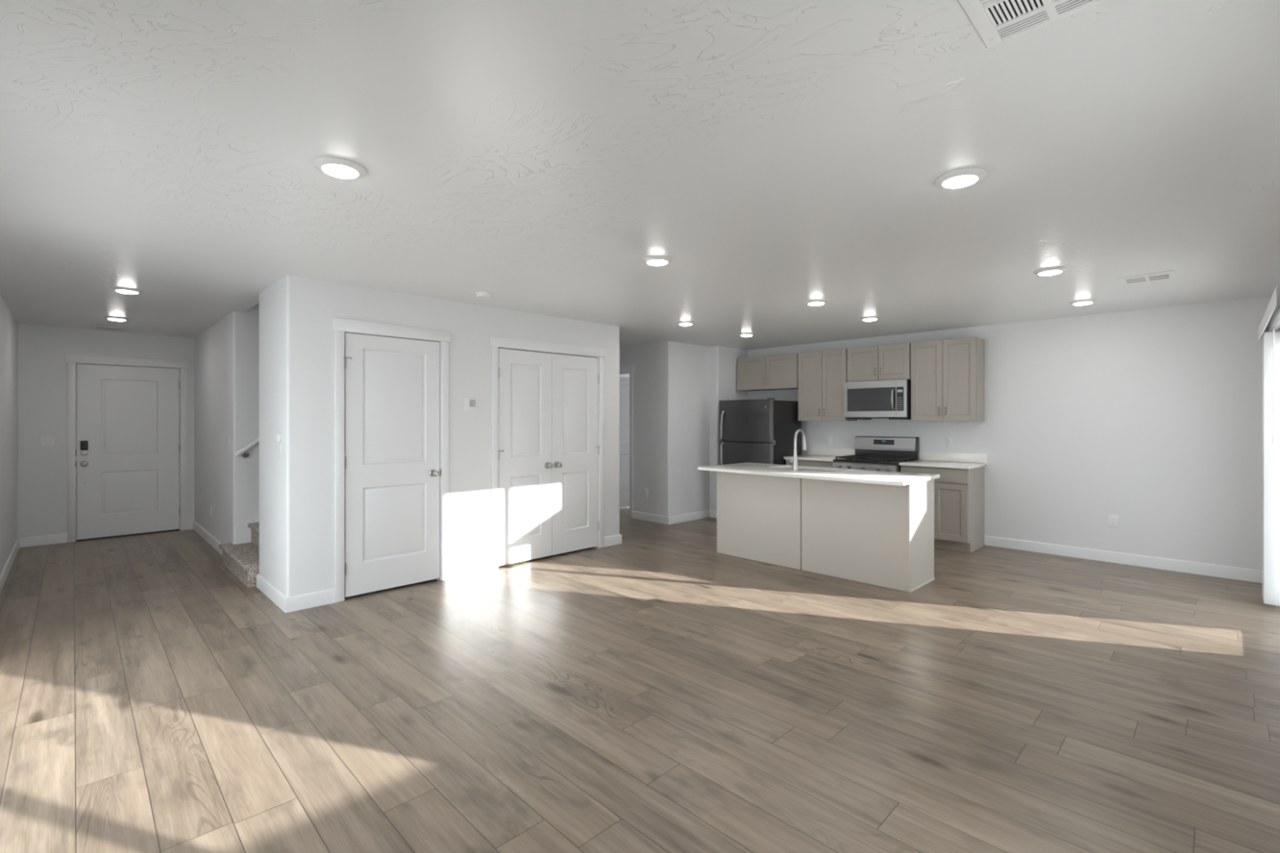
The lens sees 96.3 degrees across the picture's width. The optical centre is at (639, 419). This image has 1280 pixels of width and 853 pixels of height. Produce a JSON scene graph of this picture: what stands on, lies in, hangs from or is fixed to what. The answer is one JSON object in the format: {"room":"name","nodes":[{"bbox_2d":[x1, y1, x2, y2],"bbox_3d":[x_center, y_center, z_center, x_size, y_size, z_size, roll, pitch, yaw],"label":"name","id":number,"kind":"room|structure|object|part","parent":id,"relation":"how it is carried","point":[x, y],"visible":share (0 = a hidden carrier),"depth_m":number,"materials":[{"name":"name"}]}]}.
{"room":"empty living room","nodes":[
{"label":"empty living room","id":0,"kind":"room"},
{"bbox_2d":[0,293,17,575],"bbox_3d":[-3.472,0.172,2.795,0.150,2.440,9.827,0,0,-45],"label":"wall","id":1,"kind":"structure","parent":0,"point":[8,323],"depth_m":5.34,"materials":[{"name":"white paint"}]},
{"bbox_2d":[0,537,19,593],"bbox_3d":[-3.414,1.339,2.852,0.013,0.106,9.527,0,0,-45],"label":"baseboard","id":2,"kind":"structure","parent":1,"relation":"attached to","point":[6,571],"depth_m":5.25,"materials":[{"name":"white paint"}]},
{"bbox_2d":[17,323,194,537],"bbox_3d":[-6.278,0.172,6.825,1.526,2.440,0.150,0,0,-45],"label":"wall","id":3,"kind":"structure","parent":0,"point":[42,350],"depth_m":6.42,"materials":[{"name":"white paint"}]},
{"bbox_2d":[40,436,54,447],"bbox_3d":[-6.606,0.251,6.388,0.118,0.116,0.009,0,0,-45],"label":"light switch","id":4,"kind":"object","parent":3,"relation":"attached to","point":[46,442],"visible":1,"depth_m":6.39,"materials":[{"name":"white plastic"}]},
{"bbox_2d":[18,520,193,547],"bbox_3d":[-6.221,1.339,6.767,1.526,0.106,0.013,0,0,-45],"label":"baseboard","id":5,"kind":"structure","parent":3,"relation":"attached to","point":[57,538],"depth_m":6.38,"materials":[{"name":"white paint"}]},
{"bbox_2d":[65,354,188,542],"bbox_3d":[-6.136,0.324,6.899,1.104,2.136,0.183,0,0,-45],"label":"door","id":6,"kind":"structure","parent":3,"relation":"in","point":[126,417],"depth_m":6.84,"materials":[{"name":"white paint"}]},
{"bbox_3d":[-6.469,0.371,6.519,0.064,2.042,0.015,0,0,-45],"label":"casing","id":7,"kind":"part","parent":6,"relation":"part of","materials":[{"name":"white paint"}]},
{"bbox_3d":[-6.377,0.507,6.577,0.064,0.064,0.063,0,0,-45],"label":"knob","id":8,"kind":"part","parent":6,"relation":"part of","materials":[{"name":"silver metal"}]},
{"bbox_3d":[-6.110,-0.697,6.872,1.104,0.094,0.019,0,0,-45],"label":"head casing","id":9,"kind":"part","parent":6,"relation":"part of","materials":[{"name":"white paint"}]},
{"bbox_3d":[-5.753,0.371,7.228,0.064,2.042,0.015,0,0,-45],"label":"casing","id":10,"kind":"part","parent":6,"relation":"part of","materials":[{"name":"white paint"}]},
{"bbox_2d":[194,311,248,544],"bbox_3d":[-4.813,0.172,6.514,0.120,2.440,2.652,0,0,-45],"label":"wall","id":11,"kind":"structure","parent":0,"point":[220,350],"depth_m":5.96,"materials":[{"name":"white paint"}]},
{"bbox_2d":[248,302,258,517],"bbox_3d":[-2.635,-0.558,6.887,3.502,3.900,0.120,0,0,-45],"label":"wall","id":12,"kind":"structure","parent":0,"point":[253,313],"depth_m":5.64,"materials":[{"name":"white paint"}]},
{"bbox_2d":[234,436,258,457],"bbox_3d":[-3.210,-0.401,6.167,1.928,1.546,0.101,0,0,-45],"label":"handrail","id":13,"kind":"object","parent":12,"relation":"attached to","point":[243,451],"visible":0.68,"depth_m":5.54,"materials":[{"name":"white paint"}]},
{"bbox_2d":[235,509,258,544],"bbox_3d":[-2.738,-0.092,6.690,3.286,2.928,0.017,0,0,-45],"label":"trim","id":14,"kind":"structure","parent":12,"relation":"attached to","point":[242,532],"depth_m":5.58,"materials":[{"name":"white paint"}]},
{"bbox_2d":[258,275,747,597],"bbox_3d":[-0.895,0.172,8.300,8.202,2.440,3.578,0,0,-45],"label":"wall","id":15,"kind":"structure","parent":0,"point":[296,335],"depth_m":5.09,"materials":[{"name":"white paint"}]},
{"bbox_2d":[275,434,280,441],"bbox_3d":[-2.707,0.137,4.285,0.020,0.056,0.090,0,0,-45],"label":"wall control","id":16,"kind":"object","parent":15,"relation":"attached to","point":[277,437],"visible":1,"depth_m":4.26,"materials":[{"name":"white plastic"}]},
{"bbox_2d":[332,317,450,602],"bbox_3d":[-2.022,0.309,4.709,0.944,2.166,0.183,0,0,-45],"label":"door","id":17,"kind":"structure","parent":15,"relation":"in","point":[392,381],"depth_m":4.65,"materials":[{"name":"white paint"}]},
{"bbox_3d":[-2.298,0.356,4.386,0.064,2.072,0.015,0,0,-45],"label":"casing","id":18,"kind":"part","parent":17,"relation":"part of","materials":[{"name":"white paint"}]},
{"bbox_3d":[-1.996,-0.727,4.682,0.944,0.094,0.019,0,0,-45],"label":"head casing","id":19,"kind":"part","parent":17,"relation":"part of","materials":[{"name":"white paint"}]},
{"bbox_3d":[-1.751,0.457,4.893,0.064,0.064,0.063,0,0,-45],"label":"knob","id":20,"kind":"part","parent":17,"relation":"part of","materials":[{"name":"silver metal"}]},
{"bbox_3d":[-1.695,0.356,4.982,0.064,2.072,0.015,0,0,-45],"label":"casing","id":21,"kind":"part","parent":17,"relation":"part of","materials":[{"name":"white paint"}]},
{"bbox_2d":[193,520,622,613],"bbox_3d":[-2.948,1.339,6.874,3.305,0.106,4.463,0,0,-45],"label":"baseboard","id":22,"kind":"structure","parent":15,"relation":"attached to","point":[307,601],"depth_m":4.61,"materials":[{"name":"white paint"}]},
{"bbox_2d":[463,396,475,409],"bbox_3d":[-1.523,-0.145,5.145,0.112,0.116,0.025,0,0,-45],"label":"thermostat","id":23,"kind":"object","parent":15,"relation":"attached to","point":[469,403],"visible":1,"depth_m":5.13,"materials":[{"name":"white plastic"}]},
{"bbox_2d":[489,335,605,570],"bbox_3d":[-0.909,0.309,5.810,1.400,2.166,0.183,0,0,-45],"label":"door","id":24,"kind":"structure","parent":15,"relation":"in","point":[548,398],"depth_m":5.74,"materials":[{"name":"white paint"}]},
{"bbox_3d":[-1.347,0.356,5.326,0.064,2.072,0.015,0,0,-45],"label":"casing","id":25,"kind":"part","parent":24,"relation":"part of","materials":[{"name":"white paint"}]},
{"bbox_3d":[-0.882,-0.727,5.783,1.400,0.094,0.019,0,0,-45],"label":"head casing","id":26,"kind":"part","parent":24,"relation":"part of","materials":[{"name":"white paint"}]},
{"bbox_3d":[-0.907,0.457,5.728,0.064,0.064,0.063,0,0,-45],"label":"knob","id":27,"kind":"part","parent":24,"relation":"part of","materials":[{"name":"silver metal"}]},
{"bbox_3d":[-0.827,0.457,5.807,0.064,0.064,0.063,0,0,-45],"label":"knob","id":28,"kind":"part","parent":24,"relation":"part of","materials":[{"name":"silver metal"}]},
{"bbox_3d":[-0.420,0.356,6.243,0.064,2.072,0.015,0,0,-45],"label":"casing","id":29,"kind":"part","parent":24,"relation":"part of","materials":[{"name":"white paint"}]},
{"bbox_2d":[619,364,634,518],"bbox_3d":[-0.106,0.309,8.717,0.912,2.166,0.954,0,0,-45],"label":"door","id":30,"kind":"structure","parent":15,"relation":"in","point":[626,384],"depth_m":8.98,"materials":[{"name":"white paint"}]},
{"bbox_3d":[-0.424,-0.727,8.403,0.019,0.094,0.954,0,0,-45],"label":"head casing","id":31,"kind":"part","parent":30,"relation":"part of","materials":[{"name":"white paint"}]},
{"bbox_3d":[-0.120,0.356,8.100,0.015,2.072,0.064,0,0,-45],"label":"casing","id":32,"kind":"part","parent":30,"relation":"part of","materials":[{"name":"white paint"}]},
{"bbox_2d":[644,488,648,497],"bbox_3d":[0.081,1.009,7.900,0.008,0.116,0.072,0,0,-45],"label":"wall outlet","id":33,"kind":"object","parent":15,"relation":"attached to","point":[646,491],"visible":1,"depth_m":7.89,"materials":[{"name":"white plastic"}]},
{"bbox_2d":[632,509,716,524],"bbox_3d":[0.750,1.339,7.983,1.612,0.106,0.594,0,0,-14],"label":"baseboard","id":34,"kind":"structure","parent":15,"relation":"attached to","point":[709,513],"depth_m":7.87,"materials":[{"name":"white paint"}]},
{"bbox_2d":[0,0,1279,350],"bbox_3d":[0.022,-1.108,6.250,9.978,0.120,9.827,0,0,-45],"label":"ceiling","id":35,"kind":"structure","parent":0,"point":[782,155],"depth_m":2.31,"materials":[{"name":"white paint"}]},
{"bbox_2d":[91,324,128,331],"bbox_3d":[-6.057,-1.044,6.555,0.310,0.008,0.280,0,0,-45],"label":"ceiling vent","id":36,"kind":"object","parent":35,"relation":"in","point":[102,327],"visible":1,"depth_m":6.55,"materials":[{"name":"white metal"}]},
{"bbox_2d":[104,315,129,320],"bbox_3d":[-5.381,-1.033,5.896,0.194,0.029,0.194,0,0,-45],"label":"recessed light","id":37,"kind":"object","parent":35,"relation":"in","point":[113,318],"visible":1,"depth_m":5.85,"materials":[{"name":"white plastic"}]},
{"bbox_2d":[111,287,142,293],"bbox_3d":[-4.132,-1.033,4.618,0.194,0.029,0.194,0,0,-45],"label":"recessed light","id":38,"kind":"object","parent":35,"relation":"in","point":[122,290],"visible":1,"depth_m":4.58,"materials":[{"name":"white plastic"}]},
{"bbox_2d":[313,156,366,178],"bbox_3d":[-1.242,-1.033,2.379,0.194,0.029,0.194,0,0,-45],"label":"recessed light","id":39,"kind":"object","parent":35,"relation":"in","point":[339,167],"visible":1,"depth_m":2.34,"materials":[{"name":"white plastic"}]},
{"bbox_2d":[475,291,492,298],"bbox_3d":[-1.292,-1.028,4.736,0.136,0.040,0.136,0,0,-45],"label":"smoke detector","id":40,"kind":"object","parent":35,"relation":"attached to","point":[482,295],"visible":1,"depth_m":4.69,"materials":[{"name":"white plastic"}]},
{"bbox_2d":[642,255,671,266],"bbox_3d":[0.114,-1.033,3.758,0.194,0.029,0.194,0,0,-45],"label":"recessed light","id":41,"kind":"object","parent":35,"relation":"in","point":[656,260],"visible":1,"depth_m":3.71,"materials":[{"name":"white plastic"}]},
{"bbox_2d":[676,321,694,325],"bbox_3d":[0.495,-1.033,6.189,0.194,0.029,0.194,0,0,-45],"label":"recessed light","id":42,"kind":"object","parent":35,"relation":"in","point":[682,323],"visible":1,"depth_m":6.14,"materials":[{"name":"white plastic"}]},
{"bbox_2d":[738,333,754,336],"bbox_3d":[1.304,-1.033,7.005,0.194,0.029,0.194,0,0,-45],"label":"recessed light","id":43,"kind":"object","parent":35,"relation":"in","point":[740,334],"visible":1,"depth_m":6.95,"materials":[{"name":"white plastic"}]},
{"bbox_2d":[804,299,827,305],"bbox_3d":[1.565,-1.033,5.092,0.194,0.029,0.194,0,0,-45],"label":"recessed light","id":44,"kind":"object","parent":35,"relation":"in","point":[815,302],"visible":1,"depth_m":5.04,"materials":[{"name":"white plastic"}]},
{"bbox_2d":[859,315,879,320],"bbox_3d":[2.366,-1.033,5.896,0.194,0.029,0.194,0,0,-45],"label":"recessed light","id":45,"kind":"object","parent":35,"relation":"in","point":[872,317],"visible":1,"depth_m":5.85,"materials":[{"name":"white plastic"}]},
{"bbox_2d":[934,168,986,188],"bbox_3d":[1.385,-1.033,2.481,0.194,0.029,0.194,0,0,-45],"label":"recessed light","id":46,"kind":"object","parent":35,"relation":"in","point":[964,177],"visible":1,"depth_m":2.44,"materials":[{"name":"white plastic"}]},
{"bbox_2d":[958,0,1106,48],"bbox_3d":[0.987,-1.044,1.400,0.280,0.008,0.310,0,0,-45],"label":"ceiling vent","id":47,"kind":"object","parent":35,"relation":"in","point":[1011,19],"visible":1,"depth_m":1.47,"materials":[{"name":"white plastic"}]},
{"bbox_2d":[1033,266,1066,275],"bbox_3d":[2.877,-1.033,4.021,0.194,0.029,0.194,0,0,-45],"label":"recessed light","id":48,"kind":"object","parent":35,"relation":"in","point":[1053,270],"visible":1,"depth_m":3.98,"materials":[{"name":"white plastic"}]},
{"bbox_2d":[1069,299,1097,305],"bbox_3d":[3.923,-1.033,5.078,0.194,0.029,0.194,0,0,-45],"label":"recessed light","id":49,"kind":"object","parent":35,"relation":"in","point":[1082,302],"visible":1,"depth_m":5.03,"materials":[{"name":"white plastic"}]},
{"bbox_2d":[1116,270,1176,284],"bbox_3d":[3.727,-1.044,4.217,0.280,0.008,0.310,0,0,-45],"label":"ceiling vent","id":50,"kind":"object","parent":35,"relation":"in","point":[1166,274],"visible":1,"depth_m":4.21,"materials":[{"name":"white metal"}]},
{"bbox_2d":[0,506,1279,852],"bbox_3d":[-0.101,1.452,6.375,9.978,0.120,10.177,0,0,-45],"label":"floor","id":51,"kind":"structure","parent":0,"point":[659,690],"depth_m":2.73,"materials":[{"name":"wood"}]},
{"bbox_2d":[218,522,258,587],"bbox_3d":[-3.139,0.822,5.638,1.465,1.140,1.168,0,0,-45],"label":"carpeted stairs","id":52,"kind":"structure","parent":51,"relation":"on","point":[241,559],"depth_m":5.14,"materials":[{"name":"beige carpet"}]},
{"bbox_2d":[719,398,801,465],"bbox_3d":[1.621,0.558,7.791,0.858,1.667,0.812,0,0,-45],"label":"refrigerator","id":53,"kind":"object","parent":51,"relation":"on","point":[762,431],"visible":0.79,"depth_m":7.50,"materials":[{"name":"black metal"}]},
{"bbox_3d":[1.113,0.539,7.750,0.076,0.484,0.028,0,0,-45],"label":"handle","id":54,"kind":"part","parent":53,"relation":"part of","materials":[{"name":"silver metal"}]},
{"bbox_3d":[1.113,0.083,7.750,0.076,0.409,0.028,0,0,-45],"label":"handle","id":55,"kind":"part","parent":53,"relation":"part of","materials":[{"name":"silver metal"}]},
{"bbox_3d":[1.384,0.816,7.561,0.084,1.032,0.806,0,0,-45],"label":"fresh food door","id":56,"kind":"part","parent":53,"relation":"part of","materials":[{"name":"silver metal"}]},
{"bbox_3d":[1.384,0.011,7.561,0.084,0.547,0.806,0,0,-45],"label":"freezer door","id":57,"kind":"part","parent":53,"relation":"part of","materials":[{"name":"silver metal"}]},
{"bbox_3d":[1.673,0.816,7.280,0.070,1.030,0.006,0,0,-45],"label":"edge trim","id":58,"kind":"part","parent":53,"relation":"part of","materials":[{"name":"silver metal"}]},
{"bbox_3d":[1.673,0.011,7.280,0.070,0.545,0.006,0,0,-45],"label":"edge trim","id":59,"kind":"part","parent":53,"relation":"part of","materials":[{"name":"silver metal"}]},
{"bbox_2d":[786,459,832,471],"bbox_3d":[2.342,0.952,7.431,0.644,0.881,0.673,0,0,-45],"label":"base cabinet","id":60,"kind":"object","parent":51,"relation":"on","point":[801,463],"visible":0.02,"depth_m":7.20,"materials":[{"name":"beige wood"}]},
{"bbox_2d":[783,447,854,462],"bbox_3d":[2.336,0.445,7.434,0.647,0.130,0.687,0,0,-45],"label":"countertop","id":61,"kind":"structure","parent":60,"relation":"on","point":[817,454],"depth_m":7.56,"materials":[{"name":"white stone"}]},
{"bbox_2d":[716,471,934,592],"bbox_3d":[1.691,0.952,5.502,0.570,0.880,1.955,0,0,-45],"label":"kitchen island","id":62,"kind":"object","parent":51,"relation":"on","point":[882,535],"visible":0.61,"depth_m":5.08,"materials":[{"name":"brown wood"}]},
{"bbox_3d":[1.005,0.951,6.186,0.548,0.878,0.019,0,0,-45],"label":"panel","id":63,"kind":"part","parent":62,"relation":"part of","materials":[{"name":"beige wood"}]},
{"bbox_3d":[1.158,0.951,5.649,0.019,0.878,0.952,0,0,-45],"label":"panel","id":64,"kind":"part","parent":62,"relation":"part of","materials":[{"name":"beige wood"}]},
{"bbox_2d":[697,462,939,486],"bbox_3d":[1.611,0.496,5.440,0.882,0.030,2.014,0,0,-45],"label":"island countertop","id":65,"kind":"structure","parent":62,"relation":"on","point":[861,476],"depth_m":5.17,"materials":[{"name":"white stone"}]},
{"bbox_2d":[785,429,806,470],"bbox_3d":[1.524,0.286,5.584,0.223,0.390,0.128,0,0,-45],"label":"kitchen faucet","id":66,"kind":"object","parent":65,"relation":"on","point":[794,460],"visible":1,"depth_m":5.49,"materials":[{"name":"silver metal"}]},
{"bbox_3d":[1.549,0.189,5.557,0.195,0.195,0.026,0,0,-45],"label":"spout","id":67,"kind":"part","parent":66,"relation":"part of","materials":[{"name":"silver metal"}]},
{"bbox_3d":[1.831,0.951,4.968,0.019,0.878,0.944,0,0,-45],"label":"panel","id":68,"kind":"part","parent":62,"relation":"part of","materials":[{"name":"beige wood"}]},
{"bbox_3d":[2.360,0.951,4.812,0.552,0.878,0.019,0,0,-45],"label":"panel","id":69,"kind":"part","parent":62,"relation":"part of","materials":[{"name":"beige wood"}]},
{"bbox_3d":[2.369,1.383,4.803,0.552,0.017,0.007,0,0,-45],"label":"shoe trim","id":70,"kind":"part","parent":62,"relation":"part of","materials":[{"name":"beige wood"}]},
{"bbox_2d":[832,435,919,471],"bbox_3d":[2.816,0.799,6.874,0.723,1.186,0.756,0,0,-45],"label":"gas range","id":71,"kind":"object","parent":51,"relation":"on","point":[871,453],"visible":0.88,"depth_m":6.89,"materials":[{"name":"silver metal"}]},
{"bbox_3d":[2.618,0.547,6.679,0.085,0.100,0.756,0,0,-45],"label":"control panel","id":72,"kind":"part","parent":71,"relation":"part of","materials":[{"name":"silver metal"}]},
{"bbox_2d":[833,457,913,464],"bbox_3d":[2.799,0.488,6.858,0.555,0.017,0.756,0,0,-45],"label":"cooktop","id":73,"kind":"object","parent":71,"relation":"in","point":[846,460],"depth_m":6.70,"materials":[{"name":"black metal"}]},
{"bbox_2d":[900,465,985,552],"bbox_3d":[3.370,0.952,6.392,0.644,0.881,0.691,0,0,-45],"label":"base cabinet","id":74,"kind":"object","parent":51,"relation":"on","point":[958,493],"visible":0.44,"depth_m":6.10,"materials":[{"name":"beige wood"}]},
{"bbox_3d":[3.167,0.595,6.197,0.019,0.150,0.676,0,0,-45],"label":"drawer","id":75,"kind":"part","parent":74,"relation":"part of","materials":[{"name":"beige wood"}]},
{"bbox_2d":[898,451,986,469],"bbox_3d":[3.373,0.445,6.386,0.647,0.130,0.706,0,0,-45],"label":"countertop","id":76,"kind":"structure","parent":74,"relation":"on","point":[936,460],"depth_m":6.45,"materials":[{"name":"white stone"}]},
{"bbox_3d":[3.286,0.979,6.077,0.019,0.602,0.336,0,0,-45],"label":"door","id":77,"kind":"part","parent":74,"relation":"part of","materials":[{"name":"beige wood"}]},
{"bbox_3d":[3.651,1.384,6.190,0.526,0.016,0.008,0,0,-45],"label":"shoe trim","id":78,"kind":"part","parent":74,"relation":"part of","materials":[{"name":"beige wood"}]},
{"bbox_2d":[747,296,1271,570],"bbox_3d":[3.552,0.172,6.774,0.150,2.440,5.608,0,0,-45],"label":"wall","id":79,"kind":"structure","parent":0,"point":[1150,419],"depth_m":5.58,"materials":[{"name":"white paint"}]},
{"bbox_2d":[737,353,798,391],"bbox_3d":[1.860,-0.661,8.135,0.338,0.466,0.988,0,0,-45],"label":"upper cabinet","id":80,"kind":"object","parent":79,"relation":"attached to","point":[775,372],"visible":0.99,"depth_m":8.01,"materials":[{"name":"beige wood"}]},
{"bbox_3d":[1.594,-0.661,8.221,0.019,0.460,0.484,0,0,-45],"label":"door","id":81,"kind":"part","parent":80,"relation":"part of","materials":[{"name":"beige wood"}]},
{"bbox_3d":[1.941,-0.661,7.871,0.019,0.460,0.490,0,0,-45],"label":"door","id":82,"kind":"part","parent":80,"relation":"part of","materials":[{"name":"beige wood"}]},
{"bbox_2d":[798,348,857,421],"bbox_3d":[2.451,-0.440,7.537,0.338,0.909,0.678,0,0,-45],"label":"upper cabinet","id":83,"kind":"object","parent":79,"relation":"attached to","point":[822,375],"visible":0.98,"depth_m":7.44,"materials":[{"name":"beige wood"}]},
{"bbox_3d":[2.244,-0.440,7.564,0.019,0.903,0.340,0,0,-45],"label":"door","id":84,"kind":"part","parent":83,"relation":"part of","materials":[{"name":"beige wood"}]},
{"bbox_3d":[2.481,-0.440,7.324,0.019,0.903,0.324,0,0,-45],"label":"door","id":85,"kind":"part","parent":83,"relation":"part of","materials":[{"name":"beige wood"}]},
{"bbox_2d":[827,435,832,444],"bbox_3d":[2.545,0.270,7.679,0.009,0.116,0.072,0,0,-45],"label":"light switch","id":86,"kind":"object","parent":79,"relation":"attached to","point":[829,437],"visible":1,"depth_m":7.67,"materials":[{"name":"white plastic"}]},
{"bbox_2d":[808,447,854,456],"bbox_3d":[2.559,0.430,7.655,0.020,0.100,0.687,0,0,-45],"label":"backsplash","id":87,"kind":"structure","parent":79,"relation":"attached to","point":[811,451],"depth_m":7.66,"materials":[{"name":"white stone"}]},
{"bbox_2d":[847,342,911,382],"bbox_3d":[2.963,-0.683,7.020,0.338,0.422,0.761,0,0,-45],"label":"upper cabinet","id":88,"kind":"object","parent":79,"relation":"attached to","point":[891,362],"visible":0.98,"depth_m":6.89,"materials":[{"name":"beige wood"}]},
{"bbox_3d":[2.743,-0.683,7.060,0.019,0.416,0.386,0,0,-45],"label":"door","id":89,"kind":"part","parent":88,"relation":"part of","materials":[{"name":"beige wood"}]},
{"bbox_2d":[844,379,911,419],"bbox_3d":[2.922,-0.236,6.980,0.451,0.464,0.754,0,0,-45],"label":"microwave","id":90,"kind":"object","parent":88,"relation":"attached to","point":[877,399],"visible":0.98,"depth_m":6.83,"materials":[{"name":"silver metal"}]},
{"bbox_3d":[2.944,-0.241,6.681,0.062,0.260,0.026,0,0,-45],"label":"handle","id":91,"kind":"part","parent":90,"relation":"part of","materials":[{"name":"silver metal"}]},
{"bbox_3d":[3.035,-0.248,6.644,0.030,0.433,0.117,0,0,-45],"label":"control panel","id":92,"kind":"part","parent":90,"relation":"part of","materials":[{"name":"silver metal"}]},
{"bbox_3d":[3.009,-0.683,6.791,0.019,0.416,0.362,0,0,-45],"label":"door","id":93,"kind":"part","parent":88,"relation":"part of","materials":[{"name":"beige wood"}]},
{"bbox_2d":[911,337,984,421],"bbox_3d":[3.475,-0.440,6.502,0.338,0.909,0.681,0,0,-45],"label":"upper cabinet","id":94,"kind":"object","parent":79,"relation":"attached to","point":[948,375],"visible":1,"depth_m":6.37,"materials":[{"name":"beige wood"}]},
{"bbox_3d":[3.267,-0.440,6.530,0.019,0.903,0.338,0,0,-45],"label":"door","id":95,"kind":"part","parent":94,"relation":"part of","materials":[{"name":"beige wood"}]},
{"bbox_3d":[3.505,-0.440,6.290,0.019,0.903,0.330,0,0,-45],"label":"door","id":96,"kind":"part","parent":94,"relation":"part of","materials":[{"name":"beige wood"}]},
{"bbox_2d":[946,438,952,448],"bbox_3d":[3.579,0.270,6.634,0.008,0.116,0.072,0,0,-45],"label":"wall outlet","id":97,"kind":"object","parent":79,"relation":"attached to","point":[948,441],"visible":1,"depth_m":6.63,"materials":[{"name":"white plastic"}]},
{"bbox_2d":[919,451,986,462],"bbox_3d":[3.596,0.430,6.606,0.020,0.100,0.706,0,0,-45],"label":"backsplash","id":98,"kind":"structure","parent":79,"relation":"attached to","point":[923,455],"depth_m":6.58,"materials":[{"name":"white stone"}]},
{"bbox_2d":[1108,515,1118,527],"bbox_3d":[4.614,0.989,5.587,0.008,0.116,0.072,0,0,-45],"label":"wall outlet","id":99,"kind":"object","parent":79,"relation":"attached to","point":[1113,519],"visible":1,"depth_m":5.58,"materials":[{"name":"white plastic"}]},
{"bbox_2d":[1111,517,1115,524],"bbox_3d":[4.613,0.989,5.585,0.003,0.068,0.034,0,0,-45],"label":"receptacle","id":100,"kind":"object","parent":99,"relation":"attached to","point":[1113,519],"depth_m":5.58,"materials":[{"name":"grey plastic"}]},
{"bbox_2d":[984,535,1262,582],"bbox_3d":[4.596,1.339,5.602,0.013,0.106,2.173,0,0,-45],"label":"baseboard","id":101,"kind":"structure","parent":79,"relation":"attached to","point":[1187,566],"depth_m":5.48,"materials":[{"name":"white paint"}]},
{"bbox_3d":[2.701,0.172,2.094,7.642,2.440,0.150,0,0,-45],"label":"wall","id":102,"kind":"structure","parent":0,"visible":0},
{"bbox_2d":[1257,284,1279,605],"bbox_3d":[4.248,0.310,3.814,2.006,2.104,0.118,0,0,-45],"label":"vertical blinds","id":103,"kind":"object","parent":102,"relation":"attached to","point":[1268,330],"visible":1,"depth_m":4.21,"materials":[{"name":"white plastic"}]},
{"bbox_3d":[4.262,-0.670,3.825,1.940,0.045,0.045,0,0,-45],"label":"head rail","id":104,"kind":"part","parent":103,"relation":"part of","materials":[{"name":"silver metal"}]}
]}

